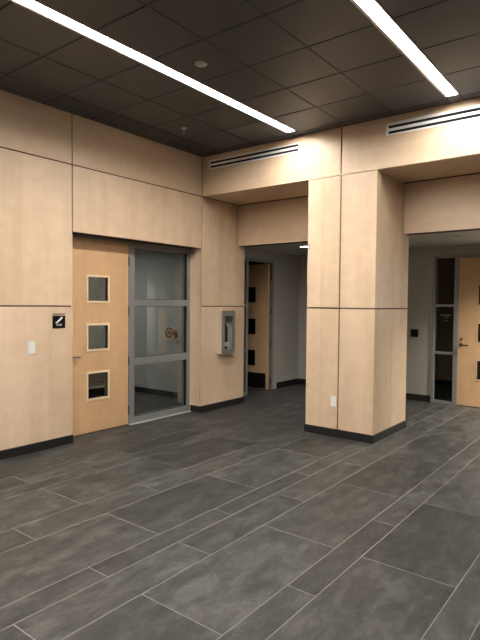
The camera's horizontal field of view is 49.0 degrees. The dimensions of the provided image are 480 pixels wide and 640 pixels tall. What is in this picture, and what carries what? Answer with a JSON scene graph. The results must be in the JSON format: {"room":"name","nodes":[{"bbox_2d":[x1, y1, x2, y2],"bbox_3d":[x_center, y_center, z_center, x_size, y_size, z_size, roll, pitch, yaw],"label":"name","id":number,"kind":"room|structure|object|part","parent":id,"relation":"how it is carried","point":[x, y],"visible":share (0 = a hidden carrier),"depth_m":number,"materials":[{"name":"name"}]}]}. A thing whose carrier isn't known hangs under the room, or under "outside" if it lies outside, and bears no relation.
{"room":"building lobby","nodes":[
{"label":"building lobby","id":0,"kind":"room"},
{"bbox_2d":[88,277,98,348],"bbox_3d":[-4.246,-0.124,8.363,0.100,2.900,4.820,2,2,38],"label":"wall","id":1,"kind":"structure","parent":0,"point":[93,282],"depth_m":10.13,"materials":[{"name":"paint"}]},
{"bbox_2d":[0,90,244,450],"bbox_3d":[-3.410,-0.422,4.446,0.400,3.765,10.865,2,2,38],"label":"wall","id":2,"kind":"structure","parent":0,"point":[63,174],"depth_m":6.01,"materials":[{"name":"brown wood"}]},
{"bbox_2d":[28,341,34,353],"bbox_3d":[-2.235,0.298,5.660,0.010,0.136,0.079,2,2,38],"label":"light switch","id":3,"kind":"object","parent":2,"relation":"attached to","point":[31,345],"visible":1,"depth_m":5.66,"materials":[{"name":"white plastic"}]},
{"bbox_2d":[52,316,64,327],"bbox_3d":[-2.031,0.010,5.912,0.008,0.164,0.161,2,2,38],"label":"sign","id":4,"kind":"object","parent":2,"relation":"attached to","point":[57,321],"visible":1,"depth_m":5.91,"materials":[{"name":"black plastic"}]},
{"bbox_2d":[72,234,129,436],"bbox_3d":[-1.795,0.189,6.601,0.167,2.434,1.012,2,2,38],"label":"door","id":5,"kind":"structure","parent":2,"relation":"in","point":[108,259],"depth_m":6.64,"materials":[{"name":"brown wood"}]},
{"bbox_3d":[-1.823,0.188,6.620,0.100,2.434,1.007,2,2,38],"label":"frame","id":6,"kind":"part","parent":5,"relation":"part of","materials":[{"name":"grey metal"}]},
{"bbox_2d":[0,397,243,459],"bbox_3d":[-3.339,1.414,4.437,0.202,0.097,10.865,2,2,38],"label":"baseboard","id":7,"kind":"structure","parent":2,"relation":"attached to","point":[43,445],"depth_m":5.90,"materials":[{"name":"black rubber"}]},
{"bbox_2d":[128,241,190,424],"bbox_3d":[-1.133,0.167,7.470,0.150,2.434,1.181,2,2,38],"label":"window","id":8,"kind":"structure","parent":2,"relation":"in","point":[133,419],"depth_m":7.44,"materials":[{"name":"grey metal"}]},
{"bbox_2d":[99,249,177,392],"bbox_3d":[-1.579,-0.132,9.396,3.050,2.900,0.080,2,2,38],"label":"wall","id":9,"kind":"structure","parent":0,"point":[156,273],"depth_m":9.28,"materials":[{"name":"paint"}]},
{"bbox_2d":[134,386,177,398],"bbox_3d":[-3.053,1.317,7.475,2.950,0.100,4.820,2,2,38],"label":"baseboard","id":10,"kind":"structure","parent":9,"relation":"attached to","point":[136,388],"depth_m":9.28,"materials":[{"name":"black rubber"}]},
{"bbox_2d":[178,254,182,401],"bbox_3d":[-0.869,-0.102,8.657,0.200,2.900,0.220,2,2,38],"label":"pier","id":11,"kind":"object","parent":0,"point":[180,256],"visible":0.21,"depth_m":8.61,"materials":[{"name":"paint"}]},
{"bbox_2d":[165,327,177,337],"bbox_3d":[-1.081,0.217,8.791,0.310,0.183,0.183,2,2,38],"label":"valve","id":12,"kind":"object","parent":11,"relation":"attached to","point":[174,333],"visible":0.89,"depth_m":8.81,"materials":[{"name":"gold metal"}]},
{"bbox_2d":[217,310,234,353],"bbox_3d":[-0.211,0.185,8.179,0.120,0.666,0.316,2,2,38],"label":"upper cabinet","id":13,"kind":"object","parent":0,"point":[222,315],"visible":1,"depth_m":8.09,"materials":[{"name":"grey metal"}]},
{"bbox_2d":[225,320,228,348],"bbox_3d":[-0.211,0.237,8.184,0.136,0.466,0.075,-1,2,-32],"label":"fire extinguisher","id":14,"kind":"object","parent":13,"relation":"in","point":[226,327],"visible":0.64,"depth_m":8.14,"materials":[{"name":"black metal"}]},
{"bbox_2d":[0,384,479,639],"bbox_3d":[0.036,1.566,3.429,13.200,0.080,13.800,2,2,38],"label":"floor","id":15,"kind":"structure","parent":0,"point":[238,521],"depth_m":3.81,"materials":[{"name":"tile"}]},
{"bbox_2d":[88,372,104,397],"bbox_3d":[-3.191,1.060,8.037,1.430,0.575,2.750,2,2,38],"label":"window","id":16,"kind":"structure","parent":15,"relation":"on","point":[96,381],"depth_m":8.29,"materials":[{"name":"glass"}]},
{"bbox_2d":[304,170,408,443],"bbox_3d":[1.532,-0.166,6.832,0.936,3.190,1.074,2,2,38],"label":"column","id":17,"kind":"structure","parent":15,"relation":"on","point":[358,245],"depth_m":6.42,"materials":[{"name":"brown wood"}]},
{"bbox_3d":[1.022,0.597,6.589,0.446,1.478,0.012,2,2,38],"label":"wood panel","id":18,"kind":"part","parent":17,"relation":"part of","materials":[{"name":"brown wood"}]},
{"bbox_3d":[1.037,-0.954,6.539,0.446,1.597,0.012,2,2,38],"label":"wood panel","id":19,"kind":"part","parent":17,"relation":"part of","materials":[{"name":"brown wood"}]},
{"bbox_2d":[331,396,335,406],"bbox_3d":[1.148,1.000,6.488,0.072,0.122,0.009,2,2,38],"label":"electrical outlet","id":20,"kind":"object","parent":17,"relation":"attached to","point":[333,398],"visible":1,"depth_m":6.48,"materials":[{"name":"white plastic"}]},
{"bbox_3d":[1.517,1.380,6.882,0.936,0.097,1.074,2,2,38],"label":"baseboard","id":21,"kind":"part","parent":17,"relation":"part of","materials":[{"name":"black rubber"}]},
{"bbox_3d":[1.388,0.609,6.306,0.452,1.478,0.012,2,2,38],"label":"wood panel","id":22,"kind":"part","parent":17,"relation":"part of","materials":[{"name":"brown wood"}]},
{"bbox_3d":[1.403,-0.941,6.256,0.452,1.597,0.012,2,2,38],"label":"wood panel","id":23,"kind":"part","parent":17,"relation":"part of","materials":[{"name":"brown wood"}]},
{"bbox_3d":[1.721,0.610,6.375,0.012,1.478,0.505,2,2,38],"label":"wood panel","id":24,"kind":"part","parent":17,"relation":"part of","materials":[{"name":"brown wood"}]},
{"bbox_3d":[1.735,-0.940,6.325,0.012,1.597,0.505,2,2,38],"label":"wood panel","id":25,"kind":"part","parent":17,"relation":"part of","materials":[{"name":"brown wood"}]},
{"bbox_3d":[2.040,0.600,6.788,0.012,1.478,0.527,2,2,38],"label":"wood panel","id":26,"kind":"part","parent":17,"relation":"part of","materials":[{"name":"brown wood"}]},
{"bbox_3d":[2.055,-0.951,6.738,0.012,1.597,0.527,2,2,38],"label":"wood panel","id":27,"kind":"part","parent":17,"relation":"part of","materials":[{"name":"brown wood"}]},
{"bbox_2d":[0,0,479,156],"bbox_3d":[0.238,-2.227,0.908,9.600,0.140,9.815,2,2,38],"label":"ceiling","id":28,"kind":"structure","parent":0,"point":[309,66],"depth_m":4.67,"materials":[{"name":"grey tile"}]},
{"bbox_2d":[9,0,295,132],"bbox_3d":[-1.695,-2.275,3.535,0.145,0.038,7.600,2,2,38],"label":"recessed light","id":29,"kind":"object","parent":28,"relation":"in","point":[35,6],"visible":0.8,"depth_m":4.61,"materials":[{"name":"glowing white diffuser plastic"}]},
{"bbox_2d":[195,61,206,66],"bbox_3d":[-0.347,-2.273,4.696,0.112,0.024,0.112,2,2,38],"label":"ceiling sensor","id":30,"kind":"object","parent":28,"relation":"attached to","point":[197,63],"visible":1,"depth_m":4.67,"materials":[{"name":"white plastic"}]},
{"bbox_2d":[350,0,458,96],"bbox_3d":[-0.174,-2.223,2.357,0.145,0.038,7.600,2,2,38],"label":"recessed light","id":31,"kind":"object","parent":28,"relation":"in","point":[373,10],"visible":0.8,"depth_m":4.32,"materials":[{"name":"glowing white plastic diffuser"}]},
{"bbox_2d":[248,262,265,364],"bbox_3d":[-0.722,-0.114,10.631,2.695,2.800,2.880,2,2,38],"label":"wall","id":32,"kind":"structure","parent":0,"point":[252,290],"depth_m":11.57,"materials":[{"name":"paint"}]},
{"bbox_2d":[248,257,273,389],"bbox_3d":[0.035,0.093,9.935,0.900,2.445,0.800,2,2,38],"label":"door","id":33,"kind":"structure","parent":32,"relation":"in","point":[261,276],"depth_m":9.97,"materials":[{"name":"brown wood"}]},
{"bbox_3d":[0.149,1.144,10.174,0.800,0.290,0.003,2,2,34],"label":"kick plate","id":34,"kind":"part","parent":33,"relation":"part of","materials":[{"name":"black metal"}]},
{"bbox_2d":[245,248,298,388],"bbox_3d":[0.428,0.022,9.822,0.120,2.600,2.315,2,2,38],"label":"wall","id":35,"kind":"structure","parent":0,"point":[286,266],"depth_m":10.30,"materials":[{"name":"grey paint"}]},
{"bbox_2d":[244,257,248,395],"bbox_3d":[-0.092,0.117,9.145,0.132,2.445,0.604,2,2,38],"label":"door frame","id":36,"kind":"structure","parent":35,"relation":"in","point":[246,258],"depth_m":9.31,"materials":[{"name":"grey metal"}]},
{"bbox_2d":[202,97,479,246],"bbox_3d":[3.549,-0.434,5.262,9.600,3.865,1.050,2,2,38],"label":"wall","id":37,"kind":"structure","parent":0,"point":[438,167],"depth_m":6.51,"materials":[{"name":"brown wood"}]},
{"bbox_2d":[209,142,299,169],"bbox_3d":[0.159,-2.222,7.175,1.528,0.128,0.008,2,2,38],"label":"air vent","id":38,"kind":"object","parent":37,"relation":"in","point":[292,148],"visible":1,"depth_m":7.13,"materials":[{"name":"white metal"}]},
{"bbox_2d":[386,104,479,135],"bbox_3d":[2.273,-2.144,5.538,1.528,0.142,0.008,2,2,38],"label":"air vent","id":39,"kind":"object","parent":37,"relation":"in","point":[470,112],"visible":1,"depth_m":5.68,"materials":[{"name":"white metal"}]},
{"bbox_2d":[245,230,479,255],"bbox_3d":[4.453,-1.194,6.809,10.105,0.100,2.536,2,2,38],"label":"ceiling","id":40,"kind":"structure","parent":0,"point":[469,237],"depth_m":8.19,"materials":[{"name":"paint"}]},
{"bbox_2d":[298,244,479,395],"bbox_3d":[5.074,0.135,7.669,10.105,2.600,0.470,2,2,38],"label":"wall","id":41,"kind":"structure","parent":0,"point":[420,260],"depth_m":8.96,"materials":[{"name":"grey paint"}]},
{"bbox_2d":[276,378,429,401],"bbox_3d":[4.881,1.386,7.378,9.985,0.115,0.775,2,2,38],"label":"baseboard","id":42,"kind":"structure","parent":41,"relation":"attached to","point":[426,398],"depth_m":10.14,"materials":[{"name":"black rubber"}]},
{"bbox_2d":[411,329,417,336],"bbox_3d":[2.972,0.222,8.984,0.128,0.134,0.031,2,2,38],"label":"card reader","id":43,"kind":"object","parent":41,"relation":"attached to","point":[414,332],"visible":1,"depth_m":8.97,"materials":[{"name":"black plastic"}]},
{"bbox_2d":[430,255,479,404],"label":"window","id":44,"kind":"structure","parent":41,"relation":"in","point":[435,305],"depth_m":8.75,"materials":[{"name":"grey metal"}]},
{"bbox_2d":[455,254,479,406],"bbox_3d":[3.931,0.180,8.277,1.001,2.449,0.170,2,2,38],"label":"door","id":45,"kind":"structure","parent":41,"relation":"in","point":[467,386],"depth_m":8.46,"materials":[{"name":"brown wood"}]}
]}

